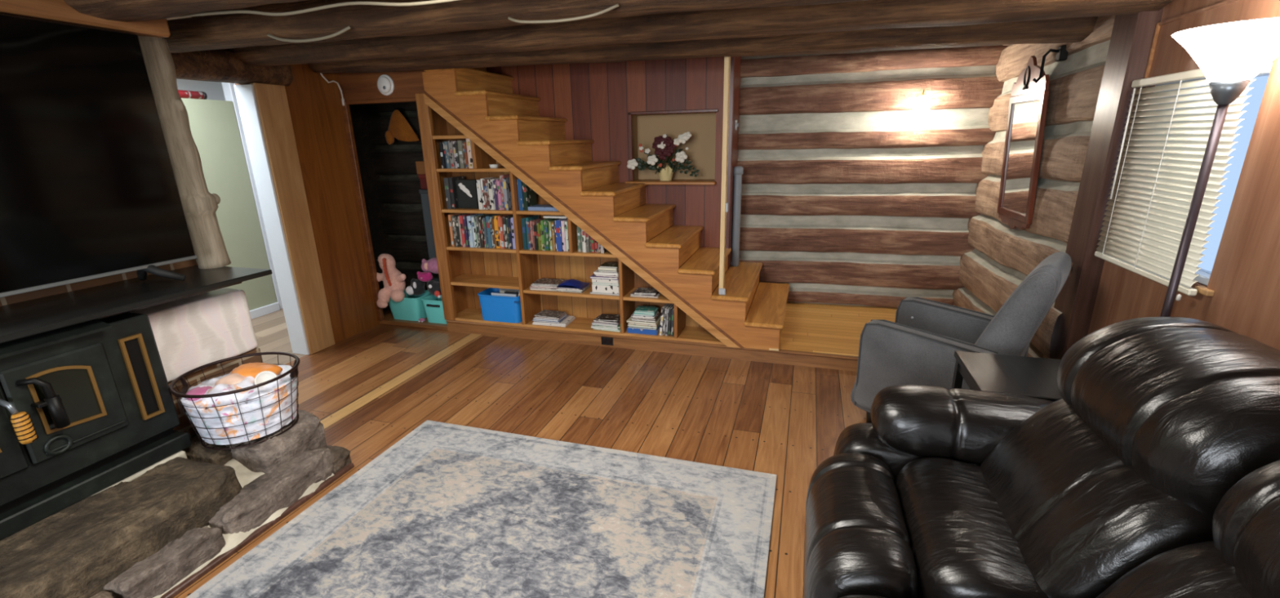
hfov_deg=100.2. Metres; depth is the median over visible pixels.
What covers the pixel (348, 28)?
cable
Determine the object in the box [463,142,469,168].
book
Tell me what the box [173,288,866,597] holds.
floor
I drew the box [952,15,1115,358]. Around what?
wall
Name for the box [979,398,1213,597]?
lumbar cushion
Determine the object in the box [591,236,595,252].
book
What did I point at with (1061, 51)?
iron hook
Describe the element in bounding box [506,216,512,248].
book
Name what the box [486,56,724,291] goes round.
wall
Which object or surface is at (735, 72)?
trim
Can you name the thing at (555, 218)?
book
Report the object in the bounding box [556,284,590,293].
magazine
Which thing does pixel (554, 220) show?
book
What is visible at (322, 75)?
pull cord
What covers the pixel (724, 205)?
gate post
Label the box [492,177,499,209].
book
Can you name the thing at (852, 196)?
wall
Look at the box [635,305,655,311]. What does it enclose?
book
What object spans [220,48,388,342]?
wall
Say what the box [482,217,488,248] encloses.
book
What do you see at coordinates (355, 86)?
wall closet header
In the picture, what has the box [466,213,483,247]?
book
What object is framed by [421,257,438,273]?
plush toy
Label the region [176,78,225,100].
wall
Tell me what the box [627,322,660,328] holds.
book
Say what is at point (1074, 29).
ceiling beam
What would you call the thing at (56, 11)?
ceiling beam
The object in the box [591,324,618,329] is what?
magazine
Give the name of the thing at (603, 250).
book
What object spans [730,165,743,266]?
gate
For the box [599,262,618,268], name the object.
book
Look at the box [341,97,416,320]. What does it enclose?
trim
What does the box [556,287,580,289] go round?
magazine
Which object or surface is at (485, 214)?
book
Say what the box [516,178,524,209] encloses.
book
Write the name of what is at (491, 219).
book
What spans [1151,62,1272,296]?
window
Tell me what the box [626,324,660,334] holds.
binder
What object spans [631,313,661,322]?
book
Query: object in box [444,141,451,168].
book
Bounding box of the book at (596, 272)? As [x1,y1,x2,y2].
[593,268,618,275]
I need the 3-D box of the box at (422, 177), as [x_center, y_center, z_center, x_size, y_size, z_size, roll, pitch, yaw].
[-1.820,-1.095,4.958,0.348,0.134,0.248,4,17,17]
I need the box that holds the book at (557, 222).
[555,217,567,251]
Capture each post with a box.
[137,35,231,268]
[718,56,730,294]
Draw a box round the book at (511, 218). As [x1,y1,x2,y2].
[510,217,515,248]
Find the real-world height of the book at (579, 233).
0.200 m
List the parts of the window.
sill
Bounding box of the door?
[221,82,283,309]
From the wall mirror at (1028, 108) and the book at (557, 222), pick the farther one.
the book at (557, 222)
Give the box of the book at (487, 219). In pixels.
[485,213,499,247]
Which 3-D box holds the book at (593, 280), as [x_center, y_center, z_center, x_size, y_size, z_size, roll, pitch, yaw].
[-0.248,-0.165,4.291,0.222,0.030,0.180,4,17,18]
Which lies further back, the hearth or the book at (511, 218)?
the book at (511, 218)
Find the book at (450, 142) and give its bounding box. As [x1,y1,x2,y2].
[448,140,457,168]
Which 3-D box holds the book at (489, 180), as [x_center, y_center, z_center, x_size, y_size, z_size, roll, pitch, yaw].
[-1.175,-0.863,4.381,0.034,0.240,0.173,4,17,17]
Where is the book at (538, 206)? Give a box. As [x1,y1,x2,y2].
[528,204,558,210]
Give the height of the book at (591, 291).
0.012 m
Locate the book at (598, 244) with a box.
[597,242,600,252]
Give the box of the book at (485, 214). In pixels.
[474,213,487,246]
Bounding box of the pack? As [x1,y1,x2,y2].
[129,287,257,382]
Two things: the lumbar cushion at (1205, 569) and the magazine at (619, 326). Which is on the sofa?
the lumbar cushion at (1205, 569)
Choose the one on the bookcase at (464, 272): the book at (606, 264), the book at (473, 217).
the book at (473, 217)
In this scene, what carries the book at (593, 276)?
on the book at (593, 280)
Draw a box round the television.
[0,13,197,297]
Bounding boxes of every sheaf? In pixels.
[490,292,516,296]
[498,288,519,290]
[499,289,519,296]
[504,291,517,296]
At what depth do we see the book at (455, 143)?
4.28 m
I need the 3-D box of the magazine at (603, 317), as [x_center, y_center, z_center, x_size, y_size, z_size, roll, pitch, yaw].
[-0.248,0.151,4.377,0.170,0.008,0.150,2,17,11]
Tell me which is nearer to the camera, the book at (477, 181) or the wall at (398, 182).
the book at (477, 181)
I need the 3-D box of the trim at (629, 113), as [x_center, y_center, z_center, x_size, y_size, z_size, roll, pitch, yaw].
[0.276,-1.296,4.546,0.775,0.576,0.025,4,17,17]
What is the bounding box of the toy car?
[418,317,425,322]
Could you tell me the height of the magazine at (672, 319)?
0.215 m
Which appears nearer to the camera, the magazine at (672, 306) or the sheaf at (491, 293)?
the magazine at (672, 306)
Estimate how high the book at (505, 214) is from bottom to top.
0.262 m
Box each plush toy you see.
[376,253,405,307]
[405,278,425,294]
[417,271,432,281]
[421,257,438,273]
[426,280,441,297]
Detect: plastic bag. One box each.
[180,364,297,444]
[186,386,212,400]
[214,373,245,385]
[230,362,282,377]
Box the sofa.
[802,316,1279,597]
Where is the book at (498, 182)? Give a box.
[496,178,502,209]
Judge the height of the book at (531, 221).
0.230 m
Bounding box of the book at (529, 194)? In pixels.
[521,182,537,209]
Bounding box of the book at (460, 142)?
[457,140,466,168]
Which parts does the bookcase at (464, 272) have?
post, panel, shelf, shelf, shelf, shelf, shelf, shelf, panel, shelf, shelf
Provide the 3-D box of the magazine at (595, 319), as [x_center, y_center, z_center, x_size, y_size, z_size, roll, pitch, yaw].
[-0.254,0.161,4.381,0.210,0.012,0.170,5,18,19]
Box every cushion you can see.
[894,457,1048,597]
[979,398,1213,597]
[1057,316,1279,518]
[1096,540,1253,597]
[1212,459,1279,597]
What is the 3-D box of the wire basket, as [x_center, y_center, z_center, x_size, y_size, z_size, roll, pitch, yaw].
[-1.909,0.488,2.583,0.505,0.302,0.505,4,17,17]
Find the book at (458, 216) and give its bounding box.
[457,216,462,246]
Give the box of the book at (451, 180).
[448,176,465,208]
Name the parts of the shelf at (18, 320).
rail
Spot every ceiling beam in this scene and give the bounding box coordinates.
[0,0,191,38]
[63,0,306,22]
[161,0,867,53]
[226,0,1173,66]
[308,16,1097,74]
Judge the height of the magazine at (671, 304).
0.219 m
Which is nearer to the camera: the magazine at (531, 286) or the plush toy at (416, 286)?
the magazine at (531, 286)
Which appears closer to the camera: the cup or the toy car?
the cup
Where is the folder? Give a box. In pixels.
[555,278,591,288]
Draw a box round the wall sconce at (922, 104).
[912,88,930,113]
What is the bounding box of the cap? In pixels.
[385,107,419,144]
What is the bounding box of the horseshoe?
[1022,66,1030,89]
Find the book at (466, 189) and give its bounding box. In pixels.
[454,179,479,208]
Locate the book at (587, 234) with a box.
[586,233,590,252]
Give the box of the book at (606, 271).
[598,269,618,272]
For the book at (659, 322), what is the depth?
4.21 m
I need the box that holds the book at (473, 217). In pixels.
[471,213,484,247]
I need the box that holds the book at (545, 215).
[542,214,567,217]
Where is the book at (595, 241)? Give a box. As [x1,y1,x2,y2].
[594,240,598,252]
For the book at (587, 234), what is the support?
on the bookcase at (464, 272)
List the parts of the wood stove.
coil handle, door, lever handle, door, glass, brass frame, moulding, brass frame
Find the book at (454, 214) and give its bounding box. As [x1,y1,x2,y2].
[448,213,462,245]
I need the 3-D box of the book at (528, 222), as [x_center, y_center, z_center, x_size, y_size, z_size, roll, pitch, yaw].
[-0.866,-0.527,4.366,0.014,0.225,0.163,4,17,17]
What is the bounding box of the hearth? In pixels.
[0,409,354,597]
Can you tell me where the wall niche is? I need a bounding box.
[631,111,715,180]
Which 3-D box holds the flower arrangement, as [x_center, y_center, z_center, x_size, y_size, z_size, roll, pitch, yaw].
[0.214,-1.235,4.639,0.640,0.404,0.267,3,17,15]
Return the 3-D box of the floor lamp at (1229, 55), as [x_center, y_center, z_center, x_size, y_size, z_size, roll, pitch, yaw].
[1.830,0.090,1.871,0.316,1.886,0.316,4,17,17]
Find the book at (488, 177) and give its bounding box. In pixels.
[480,177,495,208]
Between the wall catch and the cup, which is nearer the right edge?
the wall catch
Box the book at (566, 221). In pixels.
[564,220,568,250]
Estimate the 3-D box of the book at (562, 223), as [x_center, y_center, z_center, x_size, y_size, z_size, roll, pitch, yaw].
[-0.579,-0.519,4.295,0.024,0.240,0.173,4,17,17]
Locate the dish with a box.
[488,164,498,168]
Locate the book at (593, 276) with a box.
[590,274,618,279]
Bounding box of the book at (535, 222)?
[532,218,543,248]
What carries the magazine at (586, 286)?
on the magazine at (581, 291)
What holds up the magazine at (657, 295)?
on the bookcase at (464, 272)
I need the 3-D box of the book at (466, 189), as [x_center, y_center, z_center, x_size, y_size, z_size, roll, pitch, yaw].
[-1.431,-0.866,4.418,0.195,0.235,0.021,4,17,17]
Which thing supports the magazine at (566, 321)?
on the magazine at (573, 318)
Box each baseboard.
[379,319,448,330]
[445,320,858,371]
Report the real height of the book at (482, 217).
0.245 m
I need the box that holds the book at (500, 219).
[498,214,509,248]
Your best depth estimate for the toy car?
4.90 m
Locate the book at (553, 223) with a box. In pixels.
[551,221,555,250]
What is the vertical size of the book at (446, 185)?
0.250 m
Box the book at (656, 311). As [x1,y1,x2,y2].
[631,311,657,316]
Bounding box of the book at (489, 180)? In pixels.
[487,177,497,209]
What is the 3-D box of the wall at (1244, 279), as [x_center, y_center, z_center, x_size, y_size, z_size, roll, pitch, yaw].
[1.480,0.342,0.064,0.104,2.450,5.600,4,17,17]
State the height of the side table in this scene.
0.662 m
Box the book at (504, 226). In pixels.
[502,214,512,248]
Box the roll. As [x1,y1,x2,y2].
[177,89,207,99]
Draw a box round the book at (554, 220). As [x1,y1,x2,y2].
[554,220,556,250]
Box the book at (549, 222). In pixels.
[548,218,558,250]
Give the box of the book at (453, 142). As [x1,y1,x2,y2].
[452,141,457,168]
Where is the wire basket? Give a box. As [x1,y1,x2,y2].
[168,351,299,449]
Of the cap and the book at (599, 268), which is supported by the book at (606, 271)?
the book at (599, 268)
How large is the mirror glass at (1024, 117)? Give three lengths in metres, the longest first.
0.690 x 0.450 x 0.005 m
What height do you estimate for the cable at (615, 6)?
0.057 m
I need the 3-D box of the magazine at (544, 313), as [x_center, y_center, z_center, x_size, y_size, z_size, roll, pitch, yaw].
[-0.767,0.127,4.553,0.210,0.008,0.160,5,18,20]
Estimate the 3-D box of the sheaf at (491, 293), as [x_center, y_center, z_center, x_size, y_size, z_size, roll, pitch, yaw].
[-1.158,0.059,4.591,0.240,0.224,0.025,4,17,17]
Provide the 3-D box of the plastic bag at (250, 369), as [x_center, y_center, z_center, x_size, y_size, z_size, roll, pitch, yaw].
[-1.877,0.361,2.621,0.221,0.082,0.162,4,17,17]
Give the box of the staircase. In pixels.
[422,66,789,351]
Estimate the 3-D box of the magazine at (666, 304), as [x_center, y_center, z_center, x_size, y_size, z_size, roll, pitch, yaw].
[0.194,0.154,4.235,0.040,0.226,0.171,4,17,17]
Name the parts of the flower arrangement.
flower, flower, flower, flower, flower, flower, flower, flower, flower, pot, flower, flower, flower, flower, flower, flower, flower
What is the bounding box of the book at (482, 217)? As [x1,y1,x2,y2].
[481,217,485,247]
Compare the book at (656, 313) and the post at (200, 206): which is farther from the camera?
the book at (656, 313)
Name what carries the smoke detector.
attached to the wall closet header
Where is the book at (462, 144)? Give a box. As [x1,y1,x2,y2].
[462,143,466,168]
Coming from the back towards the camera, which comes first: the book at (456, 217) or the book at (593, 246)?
the book at (456, 217)
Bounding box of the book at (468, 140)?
[466,138,473,168]
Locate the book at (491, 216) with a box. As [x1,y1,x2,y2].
[488,216,493,247]
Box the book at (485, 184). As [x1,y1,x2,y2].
[482,177,494,209]
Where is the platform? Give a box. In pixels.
[778,302,897,355]
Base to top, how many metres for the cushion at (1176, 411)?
0.450 m
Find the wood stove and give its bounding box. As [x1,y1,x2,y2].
[0,311,191,540]
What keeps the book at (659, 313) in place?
on the book at (660, 315)
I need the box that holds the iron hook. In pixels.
[1032,44,1068,83]
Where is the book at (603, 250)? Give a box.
[600,244,606,253]
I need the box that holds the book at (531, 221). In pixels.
[529,217,541,249]
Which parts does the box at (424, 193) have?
lid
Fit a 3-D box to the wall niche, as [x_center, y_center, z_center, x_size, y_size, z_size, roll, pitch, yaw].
[0.308,-1.319,4.665,0.815,0.650,0.195,4,17,17]
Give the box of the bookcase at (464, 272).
[415,93,724,344]
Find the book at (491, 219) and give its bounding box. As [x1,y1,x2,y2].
[490,217,496,248]
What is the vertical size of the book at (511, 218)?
0.255 m
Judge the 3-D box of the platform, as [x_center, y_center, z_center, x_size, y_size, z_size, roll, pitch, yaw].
[0.616,0.187,4.749,4.435,0.105,1.360,4,17,17]
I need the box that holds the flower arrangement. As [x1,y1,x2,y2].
[626,131,699,180]
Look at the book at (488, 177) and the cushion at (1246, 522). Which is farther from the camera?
the book at (488, 177)
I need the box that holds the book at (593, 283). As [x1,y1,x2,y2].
[592,282,618,285]
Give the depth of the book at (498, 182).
4.28 m
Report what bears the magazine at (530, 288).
on the bookcase at (464, 272)
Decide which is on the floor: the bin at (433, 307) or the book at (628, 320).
the bin at (433, 307)
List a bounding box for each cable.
[175,0,459,17]
[266,26,351,42]
[507,3,618,23]
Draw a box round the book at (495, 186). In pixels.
[493,180,498,209]
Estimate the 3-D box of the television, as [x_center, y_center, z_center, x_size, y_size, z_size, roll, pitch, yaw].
[-2.482,-0.391,1.675,0.240,1.080,1.815,4,17,17]
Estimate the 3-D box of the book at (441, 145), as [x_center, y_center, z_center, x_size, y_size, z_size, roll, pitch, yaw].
[-1.585,-1.183,4.402,0.028,0.205,0.148,4,17,17]
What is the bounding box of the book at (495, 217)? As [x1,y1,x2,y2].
[493,213,505,248]
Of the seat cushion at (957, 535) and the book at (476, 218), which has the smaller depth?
the seat cushion at (957, 535)
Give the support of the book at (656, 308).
on the book at (635, 313)
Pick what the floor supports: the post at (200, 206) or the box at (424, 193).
the box at (424, 193)
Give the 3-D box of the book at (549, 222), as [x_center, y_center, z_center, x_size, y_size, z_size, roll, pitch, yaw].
[-0.684,-0.517,4.312,0.016,0.230,0.166,4,17,17]
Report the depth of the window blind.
2.09 m
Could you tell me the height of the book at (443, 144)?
0.210 m
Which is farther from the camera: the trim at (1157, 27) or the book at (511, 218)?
the book at (511, 218)
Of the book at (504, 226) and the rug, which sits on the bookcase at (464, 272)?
the book at (504, 226)
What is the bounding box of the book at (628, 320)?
[626,315,661,324]
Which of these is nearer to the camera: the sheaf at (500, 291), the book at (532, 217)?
the book at (532, 217)
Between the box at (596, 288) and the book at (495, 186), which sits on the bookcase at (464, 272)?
the book at (495, 186)
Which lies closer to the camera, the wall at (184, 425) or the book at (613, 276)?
the wall at (184, 425)
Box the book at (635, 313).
[633,311,656,315]
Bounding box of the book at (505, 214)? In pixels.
[497,213,511,248]
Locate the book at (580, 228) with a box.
[580,228,582,251]
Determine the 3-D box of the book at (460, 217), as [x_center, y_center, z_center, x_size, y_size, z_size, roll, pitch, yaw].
[-1.458,-0.590,4.553,0.030,0.262,0.189,4,17,17]
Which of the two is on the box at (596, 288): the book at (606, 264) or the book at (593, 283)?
the book at (593, 283)
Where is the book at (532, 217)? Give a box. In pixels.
[525,214,538,248]
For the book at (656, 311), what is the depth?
4.20 m
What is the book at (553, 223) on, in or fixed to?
on the bookcase at (464, 272)
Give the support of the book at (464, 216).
on the bookcase at (464, 272)
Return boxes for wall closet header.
[338,70,424,100]
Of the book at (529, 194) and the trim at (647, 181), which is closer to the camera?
the book at (529, 194)
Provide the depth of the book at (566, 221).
4.22 m
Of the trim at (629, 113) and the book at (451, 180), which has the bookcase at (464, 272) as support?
the book at (451, 180)
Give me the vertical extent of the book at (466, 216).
0.250 m
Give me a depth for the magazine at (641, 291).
4.19 m
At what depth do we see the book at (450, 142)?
4.31 m
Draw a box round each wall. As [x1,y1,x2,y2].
[0,258,262,438]
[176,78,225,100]
[181,97,279,319]
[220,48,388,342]
[364,101,429,289]
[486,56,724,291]
[737,44,1008,307]
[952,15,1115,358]
[1087,0,1279,350]
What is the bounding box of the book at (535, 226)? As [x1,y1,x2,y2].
[533,223,538,249]
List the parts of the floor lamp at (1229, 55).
lamp shade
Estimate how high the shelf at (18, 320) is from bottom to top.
0.055 m
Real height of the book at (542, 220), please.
0.240 m
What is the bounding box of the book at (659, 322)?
[627,320,660,326]
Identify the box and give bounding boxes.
[415,160,425,173]
[418,173,427,189]
[418,189,439,281]
[591,284,619,293]
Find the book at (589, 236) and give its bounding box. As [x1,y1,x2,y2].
[589,235,591,252]
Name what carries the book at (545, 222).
on the bookcase at (464, 272)
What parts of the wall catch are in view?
plate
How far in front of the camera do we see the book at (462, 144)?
4.29 m
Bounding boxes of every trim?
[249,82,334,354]
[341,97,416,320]
[625,178,715,184]
[627,108,718,181]
[724,56,741,273]
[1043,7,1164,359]
[1143,22,1160,78]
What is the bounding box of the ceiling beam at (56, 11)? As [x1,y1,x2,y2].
[0,0,191,38]
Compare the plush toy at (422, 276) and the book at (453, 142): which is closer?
the book at (453, 142)
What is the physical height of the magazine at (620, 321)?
0.008 m
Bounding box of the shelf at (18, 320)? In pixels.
[0,264,272,343]
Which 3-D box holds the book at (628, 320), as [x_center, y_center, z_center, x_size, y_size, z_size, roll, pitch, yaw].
[0.037,0.162,4.288,0.240,0.014,0.180,4,17,18]
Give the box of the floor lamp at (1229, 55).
[1160,17,1279,316]
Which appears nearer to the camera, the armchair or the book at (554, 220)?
the armchair
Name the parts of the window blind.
ladder cord, rail, ladder cord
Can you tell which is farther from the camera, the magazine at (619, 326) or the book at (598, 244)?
the magazine at (619, 326)
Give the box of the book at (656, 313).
[631,311,658,318]
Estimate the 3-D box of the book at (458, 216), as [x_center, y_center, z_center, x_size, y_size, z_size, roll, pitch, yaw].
[-1.479,-0.592,4.578,0.024,0.252,0.182,4,17,17]
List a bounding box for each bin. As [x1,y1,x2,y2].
[388,288,431,320]
[421,294,446,323]
[477,287,522,322]
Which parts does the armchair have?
leg, arm, arm, backrest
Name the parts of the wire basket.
handle, handle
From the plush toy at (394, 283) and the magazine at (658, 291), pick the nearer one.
the magazine at (658, 291)
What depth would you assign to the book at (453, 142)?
4.31 m
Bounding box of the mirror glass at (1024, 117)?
[1001,100,1039,214]
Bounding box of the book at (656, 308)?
[634,306,657,314]
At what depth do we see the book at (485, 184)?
4.30 m
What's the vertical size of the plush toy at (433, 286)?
0.139 m
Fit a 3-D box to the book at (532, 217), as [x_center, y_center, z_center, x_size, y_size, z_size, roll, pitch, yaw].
[-0.877,-0.551,4.397,0.026,0.255,0.184,4,17,17]
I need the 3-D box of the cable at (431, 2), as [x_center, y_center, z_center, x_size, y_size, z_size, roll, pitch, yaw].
[-1.192,-1.130,2.037,1.902,0.093,0.019,4,17,17]
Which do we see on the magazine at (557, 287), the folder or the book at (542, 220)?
the folder
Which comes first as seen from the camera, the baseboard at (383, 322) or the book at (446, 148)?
the book at (446, 148)
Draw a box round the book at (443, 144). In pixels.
[442,141,447,168]
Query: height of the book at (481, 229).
0.256 m
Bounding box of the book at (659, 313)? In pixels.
[631,312,660,319]
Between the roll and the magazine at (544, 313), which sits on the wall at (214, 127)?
the roll
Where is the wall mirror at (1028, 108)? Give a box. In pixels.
[997,55,1049,230]
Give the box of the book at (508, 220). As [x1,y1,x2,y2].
[506,216,513,248]
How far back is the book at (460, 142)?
4.28 m
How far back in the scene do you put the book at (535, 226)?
4.28 m
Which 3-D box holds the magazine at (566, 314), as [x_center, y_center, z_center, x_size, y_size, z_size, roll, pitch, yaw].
[-0.765,0.150,4.559,0.230,0.014,0.180,4,17,17]
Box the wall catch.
[734,120,738,129]
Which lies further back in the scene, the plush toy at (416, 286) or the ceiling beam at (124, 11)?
the plush toy at (416, 286)
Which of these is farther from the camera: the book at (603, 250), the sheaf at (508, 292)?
the sheaf at (508, 292)
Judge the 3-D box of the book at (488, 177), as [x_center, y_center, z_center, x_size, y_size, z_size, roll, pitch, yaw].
[-1.242,-0.873,4.413,0.028,0.245,0.177,4,17,17]
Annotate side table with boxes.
[951,350,1062,401]
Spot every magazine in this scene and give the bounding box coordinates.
[529,284,556,288]
[529,288,556,290]
[530,279,558,285]
[530,287,556,289]
[531,284,556,287]
[532,277,565,284]
[532,315,568,323]
[532,316,575,326]
[533,309,564,318]
[533,313,567,321]
[533,315,574,324]
[534,311,566,319]
[556,284,589,290]
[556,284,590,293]
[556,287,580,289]
[591,321,620,326]
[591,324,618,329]
[592,313,620,323]
[593,320,620,324]
[593,328,620,331]
[594,324,620,328]
[597,313,620,320]
[630,289,659,296]
[630,292,661,297]
[634,287,657,294]
[659,302,669,334]
[662,303,671,335]
[665,303,673,335]
[668,304,673,335]
[671,307,674,336]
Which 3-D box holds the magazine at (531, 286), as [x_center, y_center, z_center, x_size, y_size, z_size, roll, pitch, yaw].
[-0.770,-0.121,4.479,0.250,0.009,0.190,2,17,11]
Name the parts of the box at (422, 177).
lid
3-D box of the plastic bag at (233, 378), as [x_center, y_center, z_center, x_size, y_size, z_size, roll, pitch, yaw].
[-1.932,0.388,2.528,0.115,0.058,0.127,4,17,17]
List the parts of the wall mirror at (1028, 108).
frame rail, frame rail, frame rail, frame rail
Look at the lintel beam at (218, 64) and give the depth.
3.48 m
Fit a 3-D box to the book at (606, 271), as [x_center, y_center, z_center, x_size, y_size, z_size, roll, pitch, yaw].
[-0.230,-0.237,4.264,0.160,0.014,0.160,4,17,17]
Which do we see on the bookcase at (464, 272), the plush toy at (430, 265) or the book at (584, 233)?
the book at (584, 233)
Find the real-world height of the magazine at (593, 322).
0.016 m
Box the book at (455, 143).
[454,142,460,168]
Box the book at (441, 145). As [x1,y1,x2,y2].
[438,142,445,168]
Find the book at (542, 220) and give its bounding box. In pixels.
[540,217,550,250]
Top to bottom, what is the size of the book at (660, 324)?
0.010 m
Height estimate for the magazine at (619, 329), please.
0.012 m
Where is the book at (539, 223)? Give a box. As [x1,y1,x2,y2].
[537,222,542,249]
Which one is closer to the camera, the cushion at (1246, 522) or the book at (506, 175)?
the cushion at (1246, 522)
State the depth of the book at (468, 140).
4.26 m
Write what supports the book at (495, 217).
on the bookcase at (464, 272)
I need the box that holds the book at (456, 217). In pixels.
[454,216,461,246]
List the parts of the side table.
leg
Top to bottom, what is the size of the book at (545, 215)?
0.016 m
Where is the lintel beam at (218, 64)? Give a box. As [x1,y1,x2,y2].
[170,48,293,85]
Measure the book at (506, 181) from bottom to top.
0.250 m
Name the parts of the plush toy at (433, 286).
red trim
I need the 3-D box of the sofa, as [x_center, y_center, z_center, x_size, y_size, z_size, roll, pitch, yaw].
[1.017,0.706,1.234,1.194,1.074,1.809,4,17,17]
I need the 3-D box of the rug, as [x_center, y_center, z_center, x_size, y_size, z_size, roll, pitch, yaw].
[-0.717,1.189,1.639,2.040,0.012,2.800,4,17,17]
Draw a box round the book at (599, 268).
[598,266,618,271]
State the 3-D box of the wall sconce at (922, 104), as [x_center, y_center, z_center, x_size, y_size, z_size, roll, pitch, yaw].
[2.201,-1.544,4.184,0.116,0.177,0.203,4,17,17]
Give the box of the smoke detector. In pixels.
[377,74,394,95]
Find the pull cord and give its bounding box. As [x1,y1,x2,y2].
[320,73,344,105]
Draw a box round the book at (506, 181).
[502,177,512,209]
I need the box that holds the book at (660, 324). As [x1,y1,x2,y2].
[627,324,660,329]
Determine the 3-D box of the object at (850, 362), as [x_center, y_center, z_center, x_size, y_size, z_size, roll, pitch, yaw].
[0.386,0.379,4.117,4.385,0.107,0.038,4,17,17]
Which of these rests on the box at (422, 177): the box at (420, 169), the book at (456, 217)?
the box at (420, 169)
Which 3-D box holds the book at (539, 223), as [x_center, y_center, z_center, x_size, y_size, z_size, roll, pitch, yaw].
[-0.786,-0.519,4.351,0.022,0.215,0.155,4,17,17]
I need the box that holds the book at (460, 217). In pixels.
[458,213,475,246]
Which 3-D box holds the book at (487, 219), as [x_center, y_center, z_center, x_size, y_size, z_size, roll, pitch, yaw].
[-1.220,-0.575,4.492,0.028,0.260,0.188,4,17,17]
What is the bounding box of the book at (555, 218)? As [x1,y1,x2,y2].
[547,217,559,249]
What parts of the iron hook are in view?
plate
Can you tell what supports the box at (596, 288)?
on the book at (591, 291)
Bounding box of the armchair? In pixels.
[850,251,1071,422]
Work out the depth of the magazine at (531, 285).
4.38 m
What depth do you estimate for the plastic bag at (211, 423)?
2.44 m
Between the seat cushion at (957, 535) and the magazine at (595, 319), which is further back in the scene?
the magazine at (595, 319)
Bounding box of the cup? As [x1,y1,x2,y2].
[253,370,277,386]
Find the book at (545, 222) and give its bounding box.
[543,217,555,250]
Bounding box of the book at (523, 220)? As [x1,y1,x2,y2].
[520,215,531,248]
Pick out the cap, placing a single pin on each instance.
(399, 128)
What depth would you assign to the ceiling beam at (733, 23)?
2.69 m
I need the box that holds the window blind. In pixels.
[1094,67,1264,300]
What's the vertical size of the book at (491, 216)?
0.252 m
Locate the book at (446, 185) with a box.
[443,176,456,208]
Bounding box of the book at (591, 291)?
[590,290,619,295]
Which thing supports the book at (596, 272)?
on the book at (613, 276)
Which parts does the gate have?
knob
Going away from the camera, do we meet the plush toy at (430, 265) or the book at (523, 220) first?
the book at (523, 220)
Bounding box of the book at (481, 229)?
[478,213,493,247]
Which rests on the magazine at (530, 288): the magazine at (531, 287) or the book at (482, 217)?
the magazine at (531, 287)
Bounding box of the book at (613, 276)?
[595,275,618,277]
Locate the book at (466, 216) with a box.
[466,216,470,246]
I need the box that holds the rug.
[186,419,776,597]
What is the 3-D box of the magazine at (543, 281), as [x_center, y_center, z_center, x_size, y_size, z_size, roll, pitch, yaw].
[-0.755,-0.145,4.467,0.230,0.007,0.180,3,17,14]
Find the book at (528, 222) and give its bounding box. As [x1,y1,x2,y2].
[527,221,532,249]
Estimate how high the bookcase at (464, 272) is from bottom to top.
2.098 m
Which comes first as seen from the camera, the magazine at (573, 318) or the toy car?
the magazine at (573, 318)
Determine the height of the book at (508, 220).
0.250 m
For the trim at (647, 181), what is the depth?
4.59 m
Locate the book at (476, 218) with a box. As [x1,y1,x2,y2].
[475,217,481,247]
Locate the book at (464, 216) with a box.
[462,213,475,246]
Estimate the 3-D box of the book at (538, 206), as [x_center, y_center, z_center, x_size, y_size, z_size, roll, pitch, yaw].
[-0.741,-0.732,4.283,0.260,0.028,0.170,4,17,16]
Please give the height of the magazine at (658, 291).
0.008 m
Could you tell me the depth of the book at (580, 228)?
4.19 m
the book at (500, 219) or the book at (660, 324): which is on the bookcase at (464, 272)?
the book at (500, 219)
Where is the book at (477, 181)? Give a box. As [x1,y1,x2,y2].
[475,179,483,208]
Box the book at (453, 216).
[451,213,466,246]
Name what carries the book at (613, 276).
on the book at (593, 276)
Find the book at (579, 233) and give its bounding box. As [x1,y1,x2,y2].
[577,226,582,251]
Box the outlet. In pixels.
[600,336,613,345]
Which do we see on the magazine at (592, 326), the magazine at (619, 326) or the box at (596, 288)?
the magazine at (619, 326)
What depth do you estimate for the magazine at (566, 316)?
4.49 m
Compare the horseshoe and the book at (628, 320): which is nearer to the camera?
the horseshoe
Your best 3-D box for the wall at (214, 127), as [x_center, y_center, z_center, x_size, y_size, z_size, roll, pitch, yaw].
[-4.102,-0.536,4.161,0.135,2.010,2.285,4,17,17]
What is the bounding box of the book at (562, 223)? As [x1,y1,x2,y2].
[560,218,567,250]
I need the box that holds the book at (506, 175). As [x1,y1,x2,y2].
[499,173,509,209]
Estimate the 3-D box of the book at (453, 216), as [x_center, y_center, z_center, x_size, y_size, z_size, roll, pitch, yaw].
[-1.528,-0.592,4.573,0.022,0.258,0.186,4,17,17]
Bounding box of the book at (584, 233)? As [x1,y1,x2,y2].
[582,230,586,252]
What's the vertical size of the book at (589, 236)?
0.150 m
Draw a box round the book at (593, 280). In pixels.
[591,278,618,284]
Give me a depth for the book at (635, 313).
4.20 m
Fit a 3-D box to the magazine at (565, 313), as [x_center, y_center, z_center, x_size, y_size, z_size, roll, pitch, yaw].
[-0.761,0.137,4.554,0.220,0.012,0.170,3,17,14]
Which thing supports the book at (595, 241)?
on the bookcase at (464, 272)

